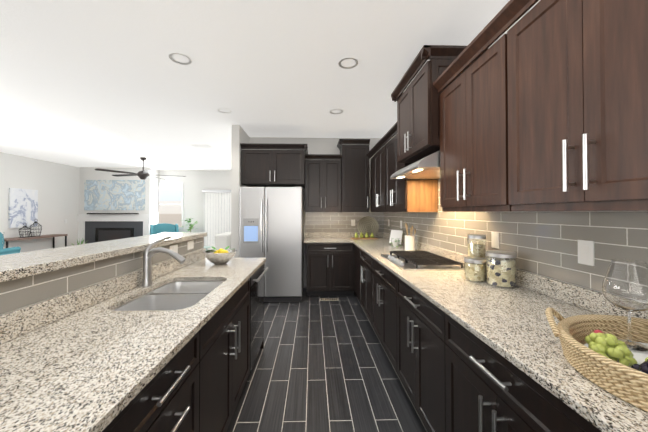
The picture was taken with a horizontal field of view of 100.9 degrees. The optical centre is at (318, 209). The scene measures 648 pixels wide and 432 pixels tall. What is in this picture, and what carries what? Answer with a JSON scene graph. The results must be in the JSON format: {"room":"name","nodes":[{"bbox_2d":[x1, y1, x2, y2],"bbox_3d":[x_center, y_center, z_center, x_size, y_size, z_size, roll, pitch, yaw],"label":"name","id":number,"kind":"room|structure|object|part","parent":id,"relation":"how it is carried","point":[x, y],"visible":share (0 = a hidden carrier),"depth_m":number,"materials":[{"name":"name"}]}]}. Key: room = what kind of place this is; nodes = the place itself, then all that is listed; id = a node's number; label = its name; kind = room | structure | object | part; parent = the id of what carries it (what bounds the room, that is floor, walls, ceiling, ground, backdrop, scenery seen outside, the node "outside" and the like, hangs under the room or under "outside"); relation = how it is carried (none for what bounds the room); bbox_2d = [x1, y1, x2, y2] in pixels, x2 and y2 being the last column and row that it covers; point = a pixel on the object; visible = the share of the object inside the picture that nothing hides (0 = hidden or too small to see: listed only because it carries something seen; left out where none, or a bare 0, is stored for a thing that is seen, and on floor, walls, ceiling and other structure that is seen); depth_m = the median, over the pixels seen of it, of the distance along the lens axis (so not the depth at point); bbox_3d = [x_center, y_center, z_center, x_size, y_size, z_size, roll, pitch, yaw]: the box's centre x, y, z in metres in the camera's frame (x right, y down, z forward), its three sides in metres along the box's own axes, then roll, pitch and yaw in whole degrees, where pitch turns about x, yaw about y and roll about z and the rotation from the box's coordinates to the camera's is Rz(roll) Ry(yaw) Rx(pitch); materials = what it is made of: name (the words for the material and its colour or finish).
{"room":"kitchen and living room","nodes":[
{"label":"kitchen and living room","id":0,"kind":"room"},
{"bbox_2d":[0,152,79,252],"bbox_3d":[-7.360,0.030,2.985,0.120,2.810,11.600,0,-1,-1],"label":"wall","id":1,"kind":"structure","parent":0,"point":[55,185],"depth_m":7.21,"materials":[{"name":"white paint"}]},
{"bbox_2d":[8,188,37,227],"bbox_3d":[-7.368,-0.033,6.677,0.038,0.960,0.640,0,-1,-1],"label":"canvas art","id":2,"kind":"object","parent":1,"relation":"attached to","point":[23,207],"visible":0.93,"depth_m":6.63},
{"bbox_2d":[1,254,184,314],"bbox_3d":[-1.218,0.836,0.848,0.120,1.150,3.850,0,-1,-1],"label":"wall","id":3,"kind":"structure","parent":0,"point":[78,289],"depth_m":1.24,"materials":[{"name":"grey tile"}]},
{"bbox_2d":[79,167,158,224],"bbox_3d":[-6.354,0.093,8.560,2.160,2.810,0.500,0,-1,-1],"label":"wall","id":4,"kind":"structure","parent":0,"point":[151,192],"depth_m":8.33,"materials":[{"name":"white paint"}]},
{"bbox_2d":[84,180,144,209],"bbox_3d":[-6.327,-0.445,8.293,1.820,0.940,0.043,0,-1,-1],"label":"canvas artwork","id":5,"kind":"object","parent":4,"relation":"attached to","point":[114,194],"visible":1,"depth_m":8.27},
{"bbox_2d":[159,170,230,232],"bbox_3d":[-4.537,0.097,8.914,6.050,2.810,0.120,0,-1,-1],"label":"wall","id":6,"kind":"structure","parent":0,"point":[196,182],"depth_m":8.87,"materials":[{"name":"white paint"}]},
{"bbox_2d":[159,183,183,228],"bbox_3d":[-4.954,-0.129,8.811,0.950,1.520,0.069,0,-1,-1],"label":"window","id":7,"kind":"structure","parent":6,"relation":"in","point":[171,203],"depth_m":8.84,"materials":[{"name":"clear glass"}]},
{"bbox_2d":[203,193,221,245],"bbox_3d":[-2.690,0.447,8.879,2.260,2.110,0.029,0,-1,-1],"label":"window","id":8,"kind":"structure","parent":6,"relation":"in","point":[207,217],"depth_m":8.85,"materials":[{"name":"clear glass"}]},
{"bbox_2d":[202,190,230,245],"bbox_3d":[-2.689,0.411,8.812,2.260,2.120,0.095,0,-1,-1],"label":"blinds","id":9,"kind":"object","parent":8,"relation":"attached to","point":[216,224],"visible":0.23,"depth_m":8.79,"materials":[{"name":"white plastic"}]},
{"bbox_2d":[231,125,249,257],"bbox_3d":[-1.393,0.071,6.599,0.125,2.810,4.660,0,-1,-1],"label":"wall","id":10,"kind":"structure","parent":0,"point":[239,134],"depth_m":4.28,"materials":[{"name":"white paint"}]},
{"bbox_2d":[0,0,509,169],"bbox_3d":[-3.013,-1.423,3.166,8.820,0.100,11.720,0,-1,-1],"label":"ceiling","id":11,"kind":"structure","parent":0,"point":[97,83],"depth_m":2.65,"materials":[{"name":"white paint"}]},
{"bbox_2d":[95,157,185,179],"bbox_3d":[-4.524,-1.047,6.943,1.900,0.564,1.829,0,-1,-1],"label":"ceiling fan","id":12,"kind":"object","parent":11,"relation":"hanging from","point":[143,175],"visible":1,"depth_m":6.78,"materials":[{"name":"brown metal"}]},
{"bbox_2d":[169,53,191,64],"bbox_3d":[-1.265,-1.394,2.447,0.189,0.034,0.189,0,-1,-7],"label":"recessed light","id":13,"kind":"object","parent":11,"relation":"in","point":[190,61],"depth_m":2.46,"materials":[{"name":"white paint"}]},
{"bbox_2d":[191,145,211,147],"bbox_3d":[-2.483,-1.340,5.668,0.360,0.009,0.220,0,-1,-1],"label":"ceiling vent","id":14,"kind":"object","parent":11,"relation":"in","point":[201,146],"visible":0.98,"depth_m":5.67,"materials":[{"name":"white paint"}]},
{"bbox_2d":[218,108,231,112],"bbox_3d":[-1.294,-1.380,3.687,0.189,0.034,0.189,0,-1,-7],"label":"recessed light","id":15,"kind":"object","parent":11,"relation":"in","point":[219,108],"depth_m":3.69,"materials":[{"name":"white paint"}]},
{"bbox_2d":[330,109,342,113],"bbox_3d":[0.244,-1.380,3.724,0.189,0.034,0.189,0,-1,-25],"label":"recessed light","id":16,"kind":"object","parent":11,"relation":"in","point":[333,109],"depth_m":3.74,"materials":[{"name":"white paint"}]},
{"bbox_2d":[338,58,357,68],"bbox_3d":[0.278,-1.393,2.519,0.189,0.034,0.189,0,-1,-7],"label":"recessed light","id":17,"kind":"object","parent":11,"relation":"in","point":[356,60],"depth_m":2.54,"materials":[{"name":"white paint"}]},
{"bbox_2d":[250,137,380,282],"bbox_3d":[-0.031,0.054,5.071,2.525,2.810,0.120,0,-1,-1],"label":"wall","id":18,"kind":"structure","parent":0,"point":[322,145],"depth_m":5.02,"materials":[{"name":"white paint"}]},
{"bbox_2d":[240,143,307,211],"bbox_3d":[-0.722,-0.549,4.675,1.098,1.193,0.648,0,-1,-1],"label":"upper cabinet","id":19,"kind":"object","parent":18,"relation":"attached to","point":[259,168],"depth_m":4.36,"materials":[{"name":"brown wood"}]},
{"bbox_2d":[308,140,343,211],"bbox_3d":[0.077,-0.568,4.825,0.642,1.235,0.388,0,-1,-1],"label":"upper cabinet","id":20,"kind":"object","parent":18,"relation":"attached to","point":[323,169],"depth_m":4.70,"materials":[{"name":"brown wood"}]},
{"bbox_2d":[340,144,367,211],"bbox_3d":[0.639,-0.547,4.828,0.492,1.193,0.408,0,-1,-1],"label":"upper cabinet","id":21,"kind":"object","parent":18,"relation":"attached to","point":[353,158],"depth_m":4.63,"materials":[{"name":"brown wood"}]},
{"bbox_2d":[227,288,426,431],"bbox_3d":[-3.013,1.487,3.133,8.820,0.100,11.720,0,-1,-1],"label":"floor","id":22,"kind":"structure","parent":0,"point":[322,366],"depth_m":2.26,"materials":[{"name":"tile"}]},
{"bbox_2d":[0,232,20,254],"bbox_3d":[-6.766,0.926,5.380,0.770,1.068,0.780,0,-1,-13],"label":"armchair","id":23,"kind":"object","parent":22,"relation":"on","point":[6,251],"visible":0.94,"depth_m":5.46,"materials":[{"name":"teal fabric"}]},
{"bbox_2d":[4,220,67,247],"bbox_3d":[-7.175,0.856,6.706,0.370,1.238,1.490,0,-1,-1],"label":"console table","id":24,"kind":"object","parent":22,"relation":"on","point":[26,237],"visible":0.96,"depth_m":6.69,"materials":[{"name":"brown wood"}]},
{"bbox_3d":[-7.175,1.076,6.704,0.370,0.798,1.490,0,-1,-1],"label":"frame","id":25,"kind":"part","parent":24,"relation":"part of","materials":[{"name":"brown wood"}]},
{"bbox_2d":[77,213,158,243],"bbox_3d":[-6.330,0.802,8.418,2.198,1.390,0.610,0,-1,-1],"label":"fireplace","id":26,"kind":"object","parent":22,"relation":"on","point":[96,227],"visible":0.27,"depth_m":8.27,"materials":[{"name":"white paint"}]},
{"bbox_2d":[87,213,138,213],"bbox_3d":[-6.295,0.123,8.178,1.480,0.038,0.114,0,-1,-1],"label":"shelf","id":27,"kind":"object","parent":26,"relation":"attached to","point":[87,213],"depth_m":8.12,"materials":[{"name":"wood"}]},
{"bbox_2d":[96,292,215,363],"bbox_3d":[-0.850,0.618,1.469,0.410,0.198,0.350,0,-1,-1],"label":"countertop","id":28,"kind":"structure","parent":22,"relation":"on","point":[175,343],"depth_m":1.12,"materials":[{"name":"beige stone"}]},
{"bbox_2d":[112,281,223,310],"bbox_3d":[-0.853,0.626,1.619,0.470,0.210,0.710,0,-1,-1],"label":"sink","id":29,"kind":"object","parent":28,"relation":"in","point":[168,295],"depth_m":1.64,"materials":[{"name":"silver metal"}]},
{"bbox_2d":[150,223,178,234],"bbox_3d":[-4.543,0.955,7.902,0.770,1.068,0.780,0,-1,-36],"label":"chair","id":30,"kind":"object","parent":22,"relation":"on","point":[163,228],"visible":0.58,"depth_m":8.10,"materials":[{"name":"teal fabric"}]},
{"bbox_2d":[181,218,196,232],"bbox_3d":[-4.063,0.872,8.400,0.553,1.245,0.577,0,-1,-1],"label":"floor plant","id":31,"kind":"object","parent":22,"relation":"on","point":[191,225],"visible":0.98,"depth_m":8.40,"materials":[{"name":"green plant"}]},
{"bbox_2d":[148,280,231,319],"bbox_3d":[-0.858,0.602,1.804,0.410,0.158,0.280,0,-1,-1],"label":"countertop","id":32,"kind":"structure","parent":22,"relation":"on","point":[223,288],"depth_m":1.86,"materials":[{"name":"beige stone"}]},
{"bbox_2d":[142,236,185,285],"bbox_3d":[-0.998,0.338,1.783,0.287,0.306,0.200,0,-1,-1],"label":"faucet","id":33,"kind":"object","parent":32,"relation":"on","point":[148,271],"depth_m":1.72,"materials":[{"name":"silver metal"}]},
{"bbox_2d":[203,246,236,263],"bbox_3d":[-0.912,0.425,2.475,0.300,0.145,0.300,0,-1,-1],"label":"lemon bowl","id":34,"kind":"object","parent":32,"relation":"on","point":[220,256],"visible":1,"depth_m":2.39,"materials":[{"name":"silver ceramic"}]},
{"bbox_2d":[250,263,267,372],"bbox_3d":[-0.693,0.930,2.455,0.376,0.788,0.590,0,-1,-1],"label":"dishwasher","id":35,"kind":"object","parent":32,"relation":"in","point":[257,278],"depth_m":2.39,"materials":[{"name":"black"}]},
{"bbox_2d":[204,231,230,250],"bbox_3d":[-2.202,0.979,6.037,0.880,0.978,2.024,0,-1,-1],"label":"sofa","id":36,"kind":"object","parent":22,"relation":"on","point":[222,240],"visible":0.1,"depth_m":5.06,"materials":[{"name":"white fabric"}]},
{"bbox_2d":[240,186,303,301],"bbox_3d":[-0.748,0.545,4.487,0.963,1.810,0.922,0,-1,-1],"label":"refrigerator","id":37,"kind":"object","parent":22,"relation":"on","point":[272,225],"visible":0.83,"depth_m":4.12,"materials":[{"name":"grey metal"}]},
{"bbox_2d":[303,212,350,295],"bbox_3d":[0.131,0.751,4.681,0.780,1.402,0.648,0,-1,-1],"label":"cabinet","id":38,"kind":"object","parent":22,"relation":"on","point":[327,238],"depth_m":4.41,"materials":[{"name":"brown wood"}]},
{"bbox_2d":[320,298,337,300],"bbox_3d":[0.165,1.446,4.300,0.290,0.006,0.100,0,-1,-1],"label":"floor vent","id":39,"kind":"object","parent":22,"relation":"in","point":[328,299],"visible":1,"depth_m":4.29,"materials":[{"name":"beige metal"}]},
{"bbox_2d":[351,179,647,431],"bbox_3d":[0.945,0.547,2.002,0.718,1.750,6.048,0,-1,-1],"label":"base cabinet","id":40,"kind":"object","parent":22,"relation":"on","point":[463,354],"depth_m":1.35,"materials":[{"name":"brown wood"}]},
{"bbox_2d":[351,232,377,238],"bbox_3d":[0.814,0.455,4.787,0.450,0.139,0.180,0,-1,-1],"label":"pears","id":41,"kind":"object","parent":40,"relation":"on","point":[365,237],"visible":1,"depth_m":4.76,"materials":[{"name":"green food"}]},
{"bbox_2d":[357,216,378,236],"bbox_3d":[0.915,0.321,4.957,0.400,0.392,0.088,0,-1,-1],"label":"decorative plate","id":42,"kind":"object","parent":40,"relation":"on","point":[368,224],"visible":0.94,"depth_m":4.97,"materials":[{"name":"beige"}]},
{"bbox_2d":[389,230,402,244],"bbox_3d":[1.105,0.406,3.861,0.183,0.214,0.198,0,-1,-1],"label":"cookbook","id":43,"kind":"object","parent":40,"relation":"on","point":[396,234],"visible":0.67,"depth_m":3.86,"materials":[{"name":"white paper"}]},
{"bbox_2d":[390,238,402,247],"bbox_3d":[1.055,0.450,3.639,0.185,0.123,0.182,0,-1,-1],"label":"ivy plant","id":44,"kind":"object","parent":40,"relation":"on","point":[396,243],"visible":1,"depth_m":3.61,"materials":[{"name":"green plant"}]},
{"bbox_2d":[404,223,415,250],"bbox_3d":[1.124,0.336,3.305,0.124,0.343,0.126,0,-1,-1],"label":"utensil crock","id":45,"kind":"object","parent":40,"relation":"on","point":[410,242],"visible":1,"depth_m":3.26,"materials":[{"name":"white ceramic"}]},
{"bbox_2d":[380,251,463,269],"bbox_3d":[0.937,0.473,2.559,0.510,0.052,0.760,0,-1,-1],"label":"cooktop","id":46,"kind":"object","parent":40,"relation":"in","point":[415,260],"visible":1,"depth_m":2.37,"materials":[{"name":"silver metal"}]},
{"bbox_2d":[464,256,486,281],"bbox_3d":[1.089,0.414,1.863,0.140,0.154,0.140,0,-1,-1],"label":"pasta jar","id":47,"kind":"object","parent":40,"relation":"on","point":[475,269],"visible":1,"depth_m":1.81,"materials":[{"name":"clear glass"}]},
{"bbox_2d":[467,234,485,257],"bbox_3d":[1.190,0.341,2.016,0.124,0.304,0.124,0,-1,-1],"label":"pasta jar","id":48,"kind":"object","parent":40,"relation":"on","point":[474,249],"visible":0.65,"depth_m":1.97,"materials":[{"name":"clear glass"}]},
{"bbox_2d":[486,250,516,287],"bbox_3d":[1.187,0.383,1.741,0.168,0.214,0.168,0,-1,-1],"label":"pasta jar","id":49,"kind":"object","parent":40,"relation":"on","point":[501,270],"visible":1,"depth_m":1.68,"materials":[{"name":"clear glass"}]},
{"bbox_2d":[545,259,647,411],"bbox_3d":[1.011,0.324,0.722,0.553,0.307,0.553,0,-1,-1],"label":"basket tray","id":50,"kind":"object","parent":40,"relation":"on","point":[608,353],"visible":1,"depth_m":0.85,"materials":[{"name":"beige wicker"}]},
{"bbox_3d":[1.042,0.313,0.898,0.127,0.281,0.127,0,-1,-1],"label":"wine glass","id":51,"kind":"part","parent":50,"relation":"part of","materials":[{"name":"clear glass"}]},
{"bbox_2d":[384,0,647,292],"bbox_3d":[1.383,0.011,1.279,0.120,2.810,7.770,0,-1,-1],"label":"wall","id":52,"kind":"structure","parent":0,"point":[544,211],"depth_m":1.61,"materials":[{"name":"white paint"}]},
{"bbox_2d":[368,140,371,211],"bbox_3d":[1.062,-0.551,4.473,0.365,1.193,0.363,0,-1,-1],"label":"upper cabinet","id":53,"kind":"object","parent":52,"relation":"attached to","point":[369,152],"depth_m":4.58,"materials":[{"name":"brown wood"}]},
{"bbox_2d":[372,140,379,211],"bbox_3d":[1.076,-0.557,3.958,0.362,1.193,0.673,0,-1,-1],"label":"upper cabinet","id":54,"kind":"object","parent":52,"relation":"attached to","point":[376,149],"depth_m":4.17,"materials":[{"name":"brown wood"}]},
{"bbox_2d":[380,123,395,211],"bbox_3d":[1.060,-0.565,3.245,0.428,1.193,0.783,0,-1,-1],"label":"upper cabinet","id":55,"kind":"object","parent":52,"relation":"attached to","point":[387,152],"depth_m":3.51,"materials":[{"name":"brown wood"}]},
{"bbox_2d":[396,56,431,211],"bbox_3d":[1.069,-0.574,2.474,0.448,1.193,0.786,0,-1,-1],"label":"upper cabinet","id":56,"kind":"object","parent":52,"relation":"attached to","point":[414,105],"depth_m":2.51,"materials":[{"name":"brown wood"}]},
{"bbox_2d":[390,150,439,178],"bbox_3d":[1.029,-0.406,2.471,0.525,0.170,0.750,0,-1,-1],"label":"range hood","id":57,"kind":"object","parent":56,"relation":"attached to","point":[427,167],"visible":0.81,"depth_m":2.28,"materials":[{"name":"silver metal"}]},
{"bbox_2d":[428,7,507,211],"bbox_3d":[1.096,-0.582,1.728,0.428,1.193,0.733,0,-1,-1],"label":"upper cabinet","id":58,"kind":"object","parent":52,"relation":"attached to","point":[470,82],"depth_m":1.66,"materials":[{"name":"brown wood"}]},
{"bbox_2d":[305,179,647,291],"bbox_3d":[0.555,0.032,1.998,1.498,0.721,6.048,0,-1,-1],"label":"tile backsplash","id":59,"kind":"structure","parent":52,"relation":"attached to","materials":[{"name":"grey tile"}]},
{"bbox_2d":[491,232,498,248],"bbox_3d":[1.292,0.223,1.960,0.009,0.118,0.075,0,-1,-1],"label":"outlet","id":60,"kind":"object","parent":52,"relation":"attached to","point":[494,235],"depth_m":1.95,"materials":[{"name":"white plastic"}]},
{"bbox_2d":[504,0,647,210],"bbox_3d":[1.147,-0.591,0.985,0.362,1.193,0.786,0,-1,-1],"label":"upper cabinet","id":61,"kind":"object","parent":52,"relation":"attached to","point":[541,105],"depth_m":1.00,"materials":[{"name":"brown wood"}]},
{"bbox_2d":[578,240,594,265],"bbox_3d":[1.307,0.211,1.310,0.009,0.118,0.075,0,-1,-1],"label":"outlet","id":62,"kind":"object","parent":52,"relation":"attached to","point":[586,256],"depth_m":1.30,"materials":[{"name":"white plastic"}]}
]}

